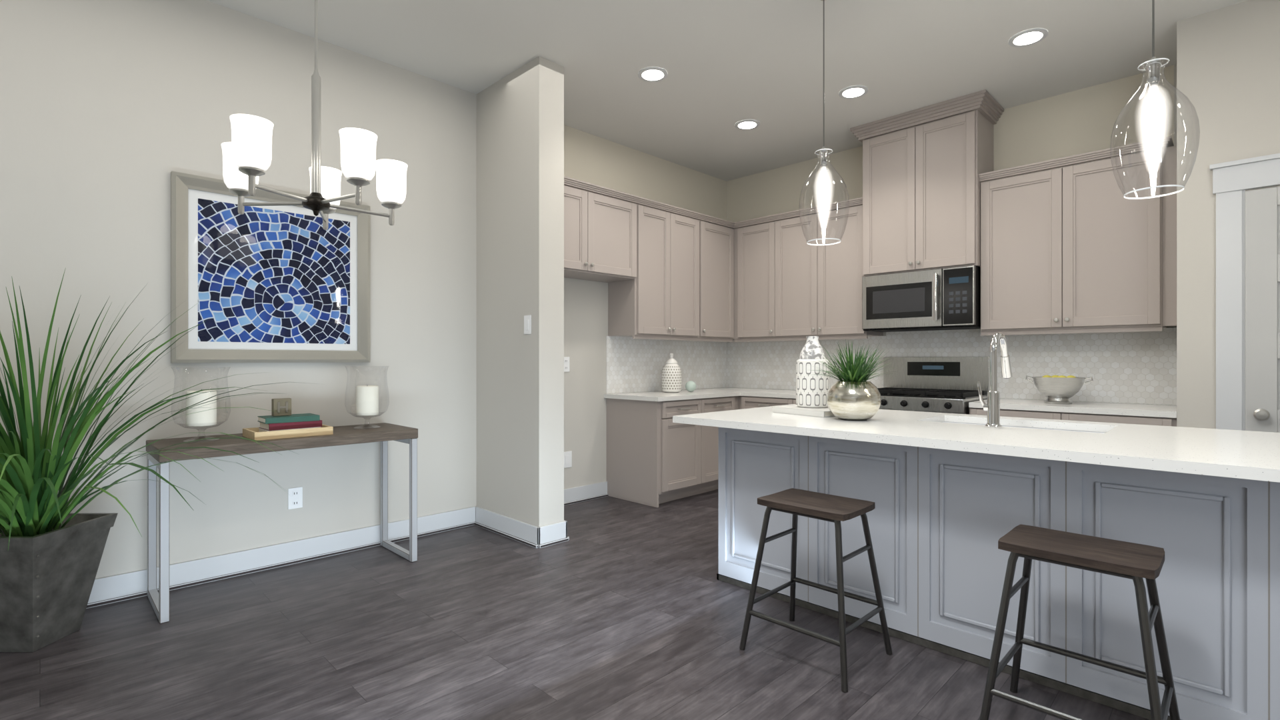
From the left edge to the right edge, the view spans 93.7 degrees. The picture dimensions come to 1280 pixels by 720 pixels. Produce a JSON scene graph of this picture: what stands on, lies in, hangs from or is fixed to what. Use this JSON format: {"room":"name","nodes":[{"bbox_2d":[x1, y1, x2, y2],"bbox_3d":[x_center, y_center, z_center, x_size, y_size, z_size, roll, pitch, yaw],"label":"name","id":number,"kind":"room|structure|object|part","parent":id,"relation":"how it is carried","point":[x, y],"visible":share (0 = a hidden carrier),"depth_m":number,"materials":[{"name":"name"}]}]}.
{"room":"kitchen","nodes":[
{"label":"kitchen","id":0,"kind":"room"},
{"bbox_2d":[0,0,726,578],"bbox_3d":[-1.870,-0.365,3.673,8.030,3.060,0.140,0,0,-45],"label":"wall","id":1,"kind":"structure","parent":0,"point":[113,113],"depth_m":3.25,"materials":[{"name":"paint"}]},
{"bbox_2d":[170,170,370,362],"bbox_3d":[-2.030,-0.470,3.388,0.980,0.970,0.037,0,0,-45],"label":"painting","id":2,"kind":"object","parent":1,"relation":"attached to","point":[279,284],"visible":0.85,"depth_m":3.34,"materials":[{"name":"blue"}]},
{"bbox_2d":[197,198,350,344],"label":"art","id":3,"kind":"object","parent":2,"relation":"attached to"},
{"bbox_2d":[86,506,472,608],"bbox_3d":[-2.831,1.103,2.590,4.740,0.125,0.032,0,0,-45],"label":"baseboard","id":4,"kind":"structure","parent":1,"relation":"attached to","point":[116,588],"depth_m":3.34,"materials":[{"name":"white"}]},
{"bbox_2d":[288,486,302,509],"bbox_3d":[-1.984,0.795,3.455,0.075,0.120,0.008,0,0,-45],"label":"outlet","id":5,"kind":"object","parent":1,"relation":"attached to","point":[295,497],"depth_m":3.45,"materials":[{"name":"white plastic"}]},
{"bbox_2d":[564,356,569,371],"bbox_3d":[-0.598,0.034,4.841,0.075,0.120,0.008,0,0,-45],"label":"outlet","id":6,"kind":"object","parent":1,"relation":"attached to","point":[566,359],"depth_m":4.84,"materials":[{"name":"white plastic"}]},
{"bbox_2d":[564,450,571,467],"bbox_3d":[-0.590,0.805,4.847,0.100,0.130,0.009,0,0,-45],"label":"outlet","id":7,"kind":"object","parent":1,"relation":"attached to","point":[567,455],"depth_m":4.85,"materials":[{"name":"white plastic"}]},
{"bbox_2d":[564,481,608,505],"bbox_3d":[-0.648,1.103,4.774,1.045,0.125,0.032,0,0,-45],"label":"baseboard","id":8,"kind":"structure","parent":1,"relation":"attached to","point":[576,495],"depth_m":4.97,"materials":[{"name":"white wood"}]},
{"bbox_2d":[564,177,638,283],"bbox_3d":[-0.526,-0.990,4.669,1.066,0.649,0.349,0,0,-45],"label":"upper cabinet","id":9,"kind":"object","parent":1,"relation":"attached to","point":[601,225],"depth_m":4.66,"materials":[{"name":"beige wood"}]},
{"bbox_2d":[606,198,707,339],"bbox_3d":[0.144,-0.761,5.339,0.945,1.107,0.349,0,0,-45],"label":"upper cabinet","id":10,"kind":"object","parent":1,"relation":"attached to","point":[669,301],"depth_m":5.17,"materials":[{"name":"beige wood"}]},
{"bbox_2d":[708,217,731,339],"bbox_3d":[0.587,-0.761,5.782,0.588,1.107,0.349,0,0,-45],"label":"upper cabinet","id":11,"kind":"object","parent":1,"relation":"attached to","point":[719,231],"depth_m":5.72,"materials":[{"name":"beige wood"}]},
{"bbox_2d":[476,56,563,527],"bbox_3d":[-0.829,-0.365,4.078,0.195,3.060,0.760,0,0,-45],"label":"wall","id":12,"kind":"structure","parent":0,"point":[520,275],"depth_m":3.88,"materials":[{"name":"paint"}]},
{"bbox_2d":[472,506,547,547],"bbox_3d":[-0.877,1.103,3.965,0.032,0.125,0.732,0,0,-45],"label":"baseboard","id":13,"kind":"structure","parent":12,"relation":"attached to","point":[535,537],"depth_m":3.93,"materials":[{"name":"white"}]},
{"bbox_2d":[524,315,531,333],"bbox_3d":[-0.717,-0.225,3.822,0.009,0.120,0.075,0,0,-45],"label":"light switch","id":14,"kind":"object","parent":12,"relation":"attached to","point":[527,319],"depth_m":3.81,"materials":[{"name":"white plastic"}]},
{"bbox_2d":[547,520,569,542],"bbox_3d":[-0.716,1.103,4.126,0.032,0.125,0.732,0,0,-45],"label":"baseboard","id":15,"kind":"structure","parent":12,"relation":"attached to","point":[557,532],"depth_m":3.82,"materials":[{"name":"white wood"}]},
{"bbox_2d":[0,489,1149,719],"bbox_3d":[0.672,1.195,1.131,8.030,0.060,7.330,0,0,-45],"label":"floor","id":16,"kind":"structure","parent":0,"point":[613,608],"depth_m":2.41,"materials":[{"name":"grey wood"}]},
{"bbox_2d":[0,269,315,651],"bbox_3d":[-2.259,0.390,2.139,2.050,1.548,1.416,0,0,-45],"label":"potted plant","id":17,"kind":"object","parent":16,"relation":"on","point":[52,547],"visible":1,"depth_m":2.40,"materials":[{"name":"green plant"}]},
{"bbox_3d":[-2.517,0.923,2.489,0.532,0.480,0.532,0,0,-45],"label":"pot","id":18,"kind":"part","parent":17,"relation":"part of","materials":[{"name":"grey concrete"}]},
{"bbox_2d":[146,422,417,623],"bbox_3d":[-1.865,0.780,3.223,1.180,0.766,0.465,0,0,-45],"label":"console table","id":19,"kind":"object","parent":16,"relation":"on","point":[384,433],"visible":0.92,"depth_m":2.96,"materials":[{"name":"brown wood"}]},
{"bbox_2d":[171,366,230,442],"bbox_3d":[-2.150,0.215,2.942,0.236,0.361,0.236,0,0,-45],"label":"hurricane","id":20,"kind":"object","parent":19,"relation":"on","point":[205,418],"visible":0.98,"depth_m":2.90,"materials":[{"name":"clear glass"}]},
{"bbox_2d":[242,398,333,440],"bbox_3d":[-1.853,0.299,3.161,0.360,0.193,0.250,0,0,-45],"label":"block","id":21,"kind":"object","parent":19,"relation":"on","point":[283,422],"visible":1,"depth_m":3.12,"materials":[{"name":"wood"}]},
{"bbox_2d":[242,422,333,440],"bbox_3d":[-1.853,0.376,3.161,0.360,0.040,0.250,0,0,-45],"label":"tray","id":22,"kind":"object","parent":21,"relation":"on","point":[264,432],"depth_m":3.08,"materials":[{"name":"brown wood"}]},
{"bbox_2d":[257,412,322,437],"bbox_3d":[-1.851,0.341,3.174,0.264,0.093,0.180,0,0,-45],"label":"books","id":23,"kind":"object","parent":21,"relation":"on","point":[277,421],"depth_m":3.12,"materials":[{"name":"teal paper"}]},
{"bbox_2d":[344,366,389,429],"bbox_3d":[-1.591,0.215,3.500,0.236,0.361,0.236,0,0,-45],"label":"hurricane","id":24,"kind":"object","parent":19,"relation":"on","point":[367,399],"visible":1,"depth_m":3.45,"materials":[{"name":"clear glass"}]},
{"bbox_2d":[606,396,739,507],"bbox_3d":[0.316,0.745,5.319,1.090,0.837,0.619,0,0,-45],"label":"base cabinet","id":25,"kind":"object","parent":16,"relation":"on","point":[653,460],"depth_m":4.95,"materials":[{"name":"beige wood"}]},
{"bbox_2d":[604,388,739,401],"bbox_3d":[0.302,0.307,5.297,1.090,0.035,0.635,0,0,-45],"label":"countertop","id":26,"kind":"structure","parent":25,"relation":"on","point":[635,395],"depth_m":5.07,"materials":[{"name":"white stone"}]},
{"bbox_2d":[661,353,681,392],"bbox_3d":[0.283,0.114,5.374,0.180,0.350,0.180,0,0,-45],"label":"jar","id":27,"kind":"object","parent":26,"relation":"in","point":[671,377],"visible":1,"depth_m":5.30,"materials":[{"name":"white ceramic"}]},
{"bbox_2d":[685,380,695,391],"bbox_3d":[0.460,0.239,5.438,0.100,0.100,0.100,0,0,-45],"label":"ball","id":28,"kind":"object","parent":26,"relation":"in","point":[690,386],"visible":1,"depth_m":5.40,"materials":[{"name":"grey ceramic"}]},
{"bbox_2d":[694,388,795,395],"bbox_3d":[1.293,0.307,5.532,0.644,0.035,1.704,0,0,-45],"label":"countertop","id":29,"kind":"structure","parent":25,"relation":"on","point":[751,391],"depth_m":5.61,"materials":[{"name":"white stone"}]},
{"bbox_2d":[740,393,795,409],"bbox_3d":[1.522,0.745,5.305,0.640,0.837,1.068,0,0,-45],"label":"base cabinet","id":30,"kind":"object","parent":16,"relation":"on","point":[746,401],"depth_m":5.29,"materials":[{"name":"beige wood"}]},
{"bbox_2d":[739,488,892,691],"bbox_3d":[0.700,0.863,2.397,0.402,0.606,0.459,0,0,-45],"label":"stool","id":31,"kind":"object","parent":16,"relation":"on","point":[835,509],"visible":1,"depth_m":2.36,"materials":[{"name":"brown wood"}]},
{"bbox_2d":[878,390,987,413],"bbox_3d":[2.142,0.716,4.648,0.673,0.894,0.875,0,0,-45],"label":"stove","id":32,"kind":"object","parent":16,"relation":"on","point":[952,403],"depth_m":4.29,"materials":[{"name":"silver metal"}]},
{"bbox_2d":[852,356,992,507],"bbox_3d":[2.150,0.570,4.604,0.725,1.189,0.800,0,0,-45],"label":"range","id":33,"kind":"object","parent":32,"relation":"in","point":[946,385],"depth_m":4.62,"materials":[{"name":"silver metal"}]},
{"bbox_2d":[889,388,985,395],"bbox_3d":[2.149,0.249,4.602,0.548,0.040,0.800,0,0,-45],"label":"grate","id":34,"kind":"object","parent":32,"relation":"on","point":[899,390],"depth_m":4.45,"materials":[{"name":"black metal"}]},
{"bbox_2d":[716,428,1279,719],"bbox_3d":[1.794,0.745,2.438,0.915,0.839,3.014,0,0,-45],"label":"kitchen island","id":35,"kind":"object","parent":16,"relation":"on","point":[954,497],"depth_m":2.17,"materials":[{"name":"grey wood"}]},
{"bbox_2d":[672,409,1279,483],"bbox_3d":[1.524,0.307,2.217,0.650,0.034,3.180,0,0,-45],"label":"island countertop","id":36,"kind":"structure","parent":35,"relation":"on","point":[1246,461],"depth_m":2.15,"materials":[{"name":"white stone"}]},
{"bbox_2d":[772,405,835,417],"bbox_3d":[0.947,0.274,3.252,0.282,0.030,0.360,0,0,-33],"label":"book","id":37,"kind":"object","parent":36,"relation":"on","point":[826,412],"visible":0.69,"depth_m":3.17,"materials":[{"name":"white paper"}]},
{"bbox_2d":[796,359,829,407],"bbox_3d":[0.948,0.127,3.295,0.176,0.262,0.176,0,0,-45],"label":"vase","id":38,"kind":"object","parent":37,"relation":"on","point":[812,389],"visible":1,"depth_m":3.22,"materials":[{"name":"ceramic"}]},
{"bbox_2d":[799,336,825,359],"bbox_3d":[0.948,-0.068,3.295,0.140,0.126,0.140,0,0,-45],"label":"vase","id":39,"kind":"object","parent":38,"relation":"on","point":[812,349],"visible":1,"depth_m":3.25,"materials":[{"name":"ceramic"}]},
{"bbox_2d":[808,341,898,420],"bbox_3d":[1.041,0.094,2.941,0.494,0.389,0.516,0,0,-45],"label":"plant","id":40,"kind":"object","parent":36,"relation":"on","point":[854,395],"visible":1,"depth_m":2.84,"materials":[{"name":"green plant"}]},
{"bbox_2d":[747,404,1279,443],"bbox_3d":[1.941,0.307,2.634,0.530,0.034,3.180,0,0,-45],"label":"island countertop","id":41,"kind":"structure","parent":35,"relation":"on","point":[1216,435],"depth_m":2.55,"materials":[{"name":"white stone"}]},
{"bbox_2d":[939,417,1109,433],"bbox_3d":[1.718,0.421,2.765,0.408,0.218,0.728,0,0,-45],"label":"sink","id":42,"kind":"object","parent":41,"relation":"in","point":[944,419],"depth_m":2.86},
{"bbox_2d":[966,406,1176,426],"bbox_3d":[2.857,0.745,3.970,0.640,0.837,1.068,0,0,-45],"label":"base cabinet","id":43,"kind":"object","parent":16,"relation":"on","point":[1071,415],"depth_m":3.67,"materials":[{"name":"beige"}]},
{"bbox_2d":[969,398,1176,414],"bbox_3d":[2.859,0.307,3.966,0.644,0.035,1.064,0,0,-45],"label":"countertop","id":44,"kind":"structure","parent":43,"relation":"on","point":[1023,403],"depth_m":3.81,"materials":[{"name":"white stone"}]},
{"bbox_2d":[1025,375,1093,403],"bbox_3d":[2.800,0.195,4.016,0.300,0.187,0.382,0,0,-45],"label":"colander","id":45,"kind":"object","parent":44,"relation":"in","point":[1058,389],"visible":1,"depth_m":3.94,"materials":[{"name":"silver metal"}]},
{"bbox_2d":[979,524,1179,719],"bbox_3d":[1.333,0.863,1.821,0.402,0.606,0.459,0,0,-45],"label":"stool","id":46,"kind":"object","parent":16,"relation":"on","point":[1137,563],"visible":1,"depth_m":1.79,"materials":[{"name":"brown wood"}]},
{"bbox_2d":[206,0,1247,181],"bbox_3d":[0.672,-1.935,1.131,8.030,0.080,7.330,0,0,-45],"label":"ceiling","id":47,"kind":"structure","parent":0,"point":[727,65],"depth_m":3.70,"materials":[{"name":"white paint"}]},
{"bbox_2d":[220,0,407,229],"bbox_3d":[-1.274,-1.235,2.404,0.672,1.320,0.681,0,0,-45],"label":"chandelier","id":48,"kind":"object","parent":47,"relation":"hanging from","point":[247,152],"visible":1,"depth_m":2.33,"materials":[{"name":"white glass"}]},
{"bbox_2d":[638,66,667,81],"bbox_3d":[0.085,-1.889,3.974,0.195,0.011,0.195,0,0,0],"label":"recessed light","id":49,"kind":"object","parent":47,"relation":"in","point":[651,74],"depth_m":3.96,"materials":[{"name":"white"}]},
{"bbox_2d":[734,119,759,129],"bbox_3d":[0.863,-1.889,4.822,0.195,0.011,0.195,0,0,0],"label":"recessed light","id":50,"kind":"object","parent":47,"relation":"in","point":[747,124],"depth_m":4.81,"materials":[{"name":"white"}]},
{"bbox_2d":[798,0,849,245],"bbox_3d":[0.962,-1.255,3.140,0.252,1.280,0.252,0,0,-45],"label":"pendant light","id":51,"kind":"object","parent":47,"relation":"hanging from","point":[823,154],"visible":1,"depth_m":3.13,"materials":[{"name":"clear glass"}]},
{"bbox_3d":[0.962,-1.442,3.140,0.044,0.904,0.044,0,0,-45],"label":"stem","id":52,"kind":"part","parent":51,"relation":"part of","materials":[{"name":"silver metal"}]},
{"bbox_3d":[0.962,-0.853,3.140,0.252,0.476,0.252,0,0,-45],"label":"lamp shade","id":53,"kind":"part","parent":51,"relation":"part of","materials":[{"name":"clear glass"}]},
{"bbox_2d":[838,85,867,98],"bbox_3d":[1.506,-1.889,4.236,0.195,0.011,0.195,0,0,0],"label":"recessed light","id":54,"kind":"object","parent":47,"relation":"in","point":[855,91],"depth_m":4.22,"materials":[{"name":"white"}]},
{"bbox_2d":[1008,28,1047,47],"bbox_3d":[2.277,-1.889,3.521,0.195,0.011,0.195,0,0,0],"label":"recessed light","id":55,"kind":"object","parent":47,"relation":"in","point":[1028,37],"depth_m":3.51,"materials":[{"name":"white"}]},
{"bbox_2d":[1110,0,1199,199],"bbox_3d":[1.891,-1.255,2.210,0.252,1.280,0.252,0,0,-45],"label":"pendant light","id":56,"kind":"object","parent":47,"relation":"hanging from","point":[1153,66],"visible":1,"depth_m":2.20,"materials":[{"name":"clear glass"}]},
{"bbox_2d":[726,64,1176,402],"bbox_3d":[2.291,-0.365,5.091,0.140,3.060,3.740,0,0,-45],"label":"wall","id":57,"kind":"structure","parent":0,"point":[1081,121],"depth_m":4.40,"materials":[{"name":"paint"}]},
{"bbox_2d":[732,214,779,339],"bbox_3d":[1.197,-0.761,5.794,0.408,1.107,0.540,0,0,-45],"label":"upper cabinet","id":58,"kind":"object","parent":57,"relation":"attached to","point":[756,242],"depth_m":5.69,"materials":[{"name":"beige wood"}]},
{"bbox_2d":[780,198,886,339],"bbox_3d":[1.649,-0.761,5.383,0.350,1.107,0.920,0,0,-45],"label":"upper cabinet","id":59,"kind":"object","parent":57,"relation":"attached to","point":[819,283],"depth_m":5.22,"materials":[{"name":"beige wood"}]},
{"bbox_2d":[857,118,913,265],"bbox_3d":[2.122,-1.258,4.854,0.430,1.154,0.497,0,0,-45],"label":"upper cabinet","id":60,"kind":"object","parent":57,"relation":"attached to","point":[885,208],"depth_m":4.75,"materials":[{"name":"beige wood"}]},
{"bbox_2d":[606,322,1176,405],"bbox_3d":[1.587,0.002,4.487,1.710,0.574,3.598,0,0,-45],"label":"backsplash","id":61,"kind":"structure","parent":57,"relation":"attached to","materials":[{"name":"tile"}]},
{"bbox_2d":[857,257,950,331],"bbox_3d":[2.153,-0.500,4.789,0.478,0.500,0.611,0,0,-45],"label":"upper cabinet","id":62,"kind":"object","parent":57,"relation":"attached to","point":[893,296],"depth_m":4.70,"materials":[{"name":"silver metal"}]},
{"bbox_2d":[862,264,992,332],"bbox_3d":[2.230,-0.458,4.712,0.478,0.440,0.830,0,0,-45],"label":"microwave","id":63,"kind":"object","parent":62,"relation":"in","point":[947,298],"depth_m":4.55,"materials":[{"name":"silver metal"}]},
{"bbox_2d":[913,100,995,267],"bbox_3d":[2.398,-1.258,4.578,0.430,1.154,0.422,0,0,-45],"label":"upper cabinet","id":64,"kind":"object","parent":57,"relation":"attached to","point":[953,146],"depth_m":4.43,"materials":[{"name":"beige wood"}]},
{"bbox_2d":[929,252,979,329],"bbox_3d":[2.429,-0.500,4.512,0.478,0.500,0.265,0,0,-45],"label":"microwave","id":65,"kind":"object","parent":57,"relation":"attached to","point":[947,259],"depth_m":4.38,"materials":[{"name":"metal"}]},
{"bbox_2d":[977,140,1169,334],"bbox_3d":[2.927,-0.761,4.105,0.350,1.107,0.996,0,0,-45],"label":"upper cabinet","id":66,"kind":"object","parent":57,"relation":"attached to","point":[1063,249],"depth_m":3.94,"materials":[{"name":"beige wood"}]},
{"bbox_2d":[1176,11,1211,428],"bbox_3d":[3.284,-0.365,3.539,0.650,3.060,0.140,0,0,-45],"label":"wall","id":67,"kind":"structure","parent":0,"point":[1194,254],"depth_m":3.31,"materials":[{"name":"paint"}]},
{"bbox_2d":[1211,0,1279,428],"bbox_3d":[4.324,-0.365,2.139,0.140,3.060,3.310,0,0,-45],"label":"wall","id":68,"kind":"structure","parent":0,"point":[1245,79],"depth_m":3.18,"materials":[{"name":"paint"}]},
{"bbox_2d":[1209,153,1279,432],"bbox_3d":[3.450,0.056,2.842,0.100,2.218,1.092,0,0,-45],"label":"pantry door","id":69,"kind":"structure","parent":68,"relation":"in","point":[1247,310],"depth_m":3.14,"materials":[{"name":"grey paint"}]},
{"bbox_3d":[3.190,0.280,3.079,0.068,0.060,0.060,0,0,-45],"label":"knob","id":70,"kind":"part","parent":69,"relation":"part of","materials":[{"name":"silver metal"}]}
]}

